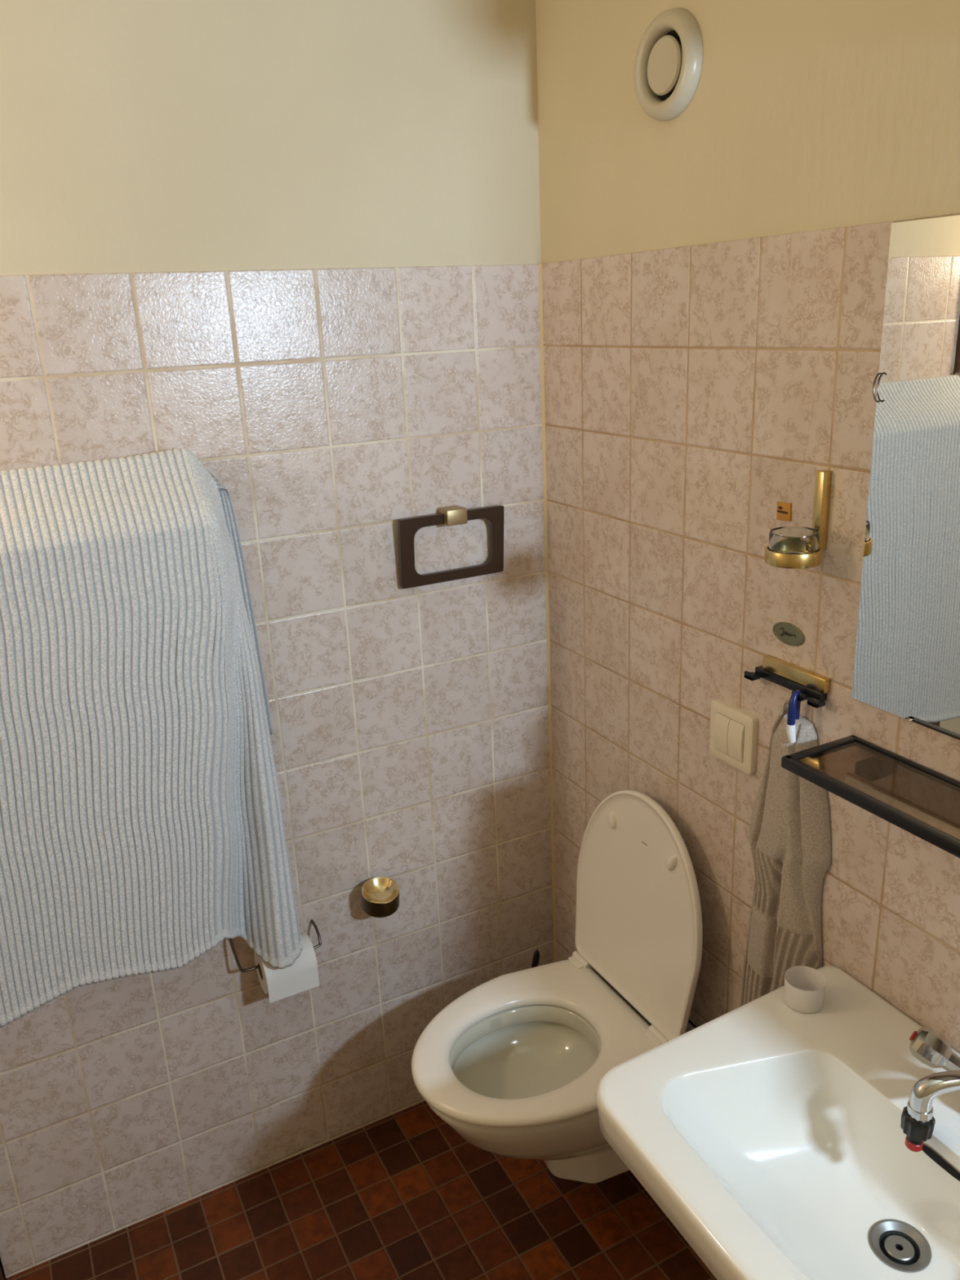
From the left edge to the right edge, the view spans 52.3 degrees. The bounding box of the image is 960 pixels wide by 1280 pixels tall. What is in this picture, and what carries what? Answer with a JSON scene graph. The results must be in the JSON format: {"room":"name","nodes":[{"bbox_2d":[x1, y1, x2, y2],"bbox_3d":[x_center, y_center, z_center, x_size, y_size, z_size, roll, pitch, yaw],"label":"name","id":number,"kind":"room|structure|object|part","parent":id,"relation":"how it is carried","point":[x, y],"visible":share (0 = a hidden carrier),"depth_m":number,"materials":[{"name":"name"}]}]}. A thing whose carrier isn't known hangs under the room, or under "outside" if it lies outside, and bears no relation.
{"room":"bathroom","nodes":[
{"label":"bathroom","id":0,"kind":"room"},
{"bbox_2d":[0,0,554,1278],"bbox_3d":[-0.775,0.023,1.672,2.210,2.464,0.150,-12,21,-25],"label":"wall","id":1,"kind":"structure","parent":0,"point":[293,246],"depth_m":1.78,"materials":[{"name":"tile"}]},
{"bbox_2d":[0,1257,3,1279],"bbox_3d":[-1.002,0.393,1.601,0.087,1.766,0.072,-12,21,-25],"label":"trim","id":2,"kind":"structure","parent":1,"relation":"attached to","point":[1,1264],"depth_m":1.87,"materials":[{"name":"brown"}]},
{"bbox_2d":[228,919,321,972],"bbox_3d":[-0.406,0.579,1.926,0.178,0.093,0.056,-12,21,-25],"label":"paper holder","id":3,"kind":"object","parent":1,"relation":"attached to","point":[319,944],"visible":0.69,"depth_m":1.89,"materials":[{"name":"grey metal"}]},
{"bbox_2d":[253,933,319,1002],"bbox_3d":[-0.382,0.636,1.925,0.102,0.088,0.089,-12,21,-25],"label":"toilet paper roll","id":4,"kind":"object","parent":3,"relation":"hanging from","point":[302,975],"visible":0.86,"depth_m":1.89,"materials":[{"name":"white paper"}]},
{"bbox_2d":[361,876,399,917],"bbox_3d":[-0.205,0.523,1.997,0.077,0.055,0.092,-12,21,-25],"label":"brass cup","id":5,"kind":"object","parent":1,"relation":"attached to","point":[380,895],"visible":1,"depth_m":1.98,"materials":[{"name":"brown metal"}]},
{"bbox_3d":[-0.202,0.512,1.985,0.077,0.028,0.076,-12,21,-25],"label":"dish","id":6,"kind":"part","parent":5,"relation":"part of","materials":[{"name":"gold metal"}]},
{"bbox_2d":[397,505,504,589],"bbox_3d":[-0.051,-0.184,1.891,0.222,0.144,0.043,-12,21,-25],"label":"towel ring","id":7,"kind":"object","parent":1,"relation":"attached to","point":[452,515],"visible":1,"depth_m":1.88,"materials":[{"name":"brown plastic"}]},
{"bbox_2d":[538,262,556,962],"bbox_3d":[0.152,0.145,2.128,0.006,1.804,0.006,-12,21,-25],"label":"trim","id":8,"kind":"structure","parent":1,"relation":"attached to","point":[540,264],"depth_m":2.04,"materials":[{"name":"brown"}]},
{"bbox_2d":[3,1100,716,1279],"bbox_3d":[0.010,1.431,1.227,2.700,0.050,2.370,-12,21,-25],"label":"floor","id":9,"kind":"structure","parent":0,"point":[401,1195],"depth_m":1.95,"materials":[{"name":"tile"}]},
{"bbox_2d":[531,949,539,967],"bbox_3d":[0.117,0.867,2.222,0.096,0.380,0.096,-12,21,-25],"label":"toilet brush","id":10,"kind":"object","parent":9,"relation":"on","point":[535,959],"visible":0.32,"depth_m":2.17,"materials":[{"name":"black plastic"}]},
{"bbox_2d":[535,0,959,1053],"bbox_3d":[0.599,0.078,1.323,0.120,2.464,1.753,-12,21,-25],"label":"wall","id":11,"kind":"structure","parent":0,"point":[714,273],"depth_m":1.48,"materials":[{"name":"tile"}]},
{"bbox_2d":[411,790,702,1182],"bbox_3d":[0.127,0.691,1.813,0.535,0.769,0.384,-12,21,-25],"label":"toilet","id":12,"kind":"object","parent":11,"relation":"attached to","point":[515,1064],"visible":0.87,"depth_m":1.85,"materials":[{"name":"white ceramic"}]},
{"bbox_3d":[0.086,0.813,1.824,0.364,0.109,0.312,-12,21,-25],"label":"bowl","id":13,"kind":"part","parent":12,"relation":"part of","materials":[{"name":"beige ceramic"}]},
{"bbox_3d":[0.088,0.746,1.808,0.442,0.020,0.384,-12,21,-25],"label":"seat","id":14,"kind":"part","parent":12,"relation":"part of","materials":[{"name":"beige plastic"}]},
{"bbox_3d":[0.136,0.863,1.871,0.513,0.240,0.360,-12,21,-25],"label":"bowl","id":15,"kind":"part","parent":12,"relation":"part of","materials":[{"name":"white ceramic"}]},
{"bbox_3d":[0.293,0.487,1.841,0.063,0.416,0.372,-12,21,-25],"label":"lid","id":16,"kind":"part","parent":12,"relation":"part of","materials":[{"name":"beige plastic"}]},
{"bbox_2d":[633,8,702,120],"bbox_3d":[0.273,-0.846,1.442,0.024,0.144,0.144,-12,21,-25],"label":"air vent","id":17,"kind":"object","parent":11,"relation":"in","point":[668,64],"visible":1,"depth_m":1.43,"materials":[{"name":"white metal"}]},
{"bbox_2d":[709,698,758,774],"bbox_3d":[0.408,0.157,1.590,0.018,0.101,0.101,-12,21,-25],"label":"light switch","id":18,"kind":"object","parent":11,"relation":"attached to","point":[733,740],"visible":1,"depth_m":1.57,"materials":[{"name":"beige plastic"}]},
{"bbox_2d":[595,965,959,1279],"bbox_3d":[0.471,0.698,1.165,0.469,0.192,0.599,-12,21,-25],"label":"washbasin","id":19,"kind":"object","parent":11,"relation":"attached to","point":[768,1133],"visible":0.97,"depth_m":1.25,"materials":[{"name":"white ceramic"}]},
{"bbox_2d":[783,965,826,1013],"bbox_3d":[0.463,0.499,1.395,0.056,0.040,0.056,-12,21,-25],"label":"plastic cup","id":20,"kind":"object","parent":19,"relation":"on","point":[804,986],"visible":1,"depth_m":1.39,"materials":[{"name":"white plastic"}]},
{"bbox_2d":[900,1026,959,1151],"bbox_3d":[0.581,0.548,1.176,0.130,0.103,0.131,6,20,25],"label":"tap","id":21,"kind":"object","parent":19,"relation":"on","point":[926,1045],"visible":1,"depth_m":1.15,"materials":[{"name":"silver metal"}]},
{"bbox_3d":[0.565,0.526,1.153,0.120,0.044,0.025,-5,19,-7],"label":"spout","id":22,"kind":"part","parent":21,"relation":"part of","materials":[{"name":"silver metal"}]},
{"bbox_3d":[0.572,0.513,1.216,0.071,0.050,0.042,10,22,33],"label":"hot handle","id":23,"kind":"part","parent":21,"relation":"part of","materials":[{"name":"silver metal"}]},
{"bbox_2d":[776,501,791,521],"bbox_3d":[0.436,-0.184,1.404,0.003,0.027,0.028,-12,21,-25],"label":"sticker","id":24,"kind":"object","parent":11,"relation":"attached to","point":[784,509],"visible":1,"depth_m":1.40,"materials":[{"name":"orange paper"}]},
{"bbox_2d":[777,506,787,514],"bbox_3d":[0.434,-0.186,1.404,0.001,0.009,0.020,-12,21,-25],"label":"print","id":25,"kind":"object","parent":24,"relation":"attached to","point":[780,509],"depth_m":1.40,"materials":[{"name":"brown paper"}]},
{"bbox_2d":[743,654,831,707],"bbox_3d":[0.452,0.057,1.442,0.030,0.038,0.148,-12,21,-25],"label":"hook rail","id":26,"kind":"object","parent":11,"relation":"attached to","point":[814,687],"visible":0.98,"depth_m":1.43,"materials":[{"name":"gold metal"}]},
{"bbox_2d":[739,689,831,1006],"bbox_3d":[0.469,0.410,1.535,0.045,0.723,0.184,-12,21,-25],"label":"hand towel","id":27,"kind":"object","parent":26,"relation":"hanging from","point":[789,832],"visible":0.62,"depth_m":1.49,"materials":[{"name":"grey fabric"}]},
{"bbox_3d":[0.459,0.064,1.450,0.014,0.014,0.134,-12,21,-25],"label":"black rail","id":28,"kind":"part","parent":26,"relation":"part of","materials":[{"name":"black plastic"}]},
{"bbox_3d":[0.463,0.049,1.437,0.012,0.021,0.124,-12,21,-25],"label":"brass plate","id":29,"kind":"part","parent":26,"relation":"part of","materials":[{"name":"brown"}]},
{"bbox_2d":[772,622,804,645],"bbox_3d":[0.454,-0.009,1.441,0.004,0.033,0.063,-12,21,-25],"label":"oval emblem","id":30,"kind":"object","parent":11,"relation":"attached to","point":[788,633],"visible":1,"depth_m":1.44,"materials":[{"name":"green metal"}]},
{"bbox_2d":[764,469,831,568],"bbox_3d":[0.429,-0.162,1.312,0.087,0.120,0.074,-1,19,6],"label":"holder","id":31,"kind":"object","parent":11,"relation":"attached to","point":[823,477],"visible":0.68,"depth_m":1.32,"materials":[{"name":"gold metal"}]},
{"bbox_2d":[768,526,819,554],"bbox_3d":[0.425,-0.128,1.325,0.065,0.040,0.065,-12,21,-25],"label":"glass tumbler","id":32,"kind":"object","parent":31,"relation":"in","point":[784,540],"visible":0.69,"depth_m":1.30,"materials":[{"name":"clear glass"}]},
{"bbox_2d":[781,734,959,857],"bbox_3d":[0.604,0.240,1.087,0.134,0.036,0.606,-12,21,-25],"label":"glass shelf","id":33,"kind":"object","parent":11,"relation":"attached to","point":[918,799],"visible":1,"depth_m":1.23,"materials":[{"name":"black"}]},
{"bbox_2d":[851,213,959,740],"bbox_3d":[0.648,-0.129,1.000,0.024,0.607,0.612,-12,21,-26],"label":"wall mirror","id":34,"kind":"object","parent":11,"relation":"attached to","point":[907,665],"visible":1,"depth_m":1.19,"materials":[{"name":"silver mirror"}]},
{"bbox_3d":[-0.703,-0.203,1.482,0.548,0.118,0.119,-12,21,-25],"label":"towel rack","id":35,"kind":"object","parent":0,"visible":0},
{"bbox_2d":[0,447,302,1027],"bbox_3d":[-0.670,0.203,1.610,0.697,0.971,0.128,-12,21,-25],"label":"bath towel","id":36,"kind":"object","parent":35,"relation":"hanging from","point":[142,831],"visible":1,"depth_m":1.59,"materials":[{"name":"white fabric"}]}
]}

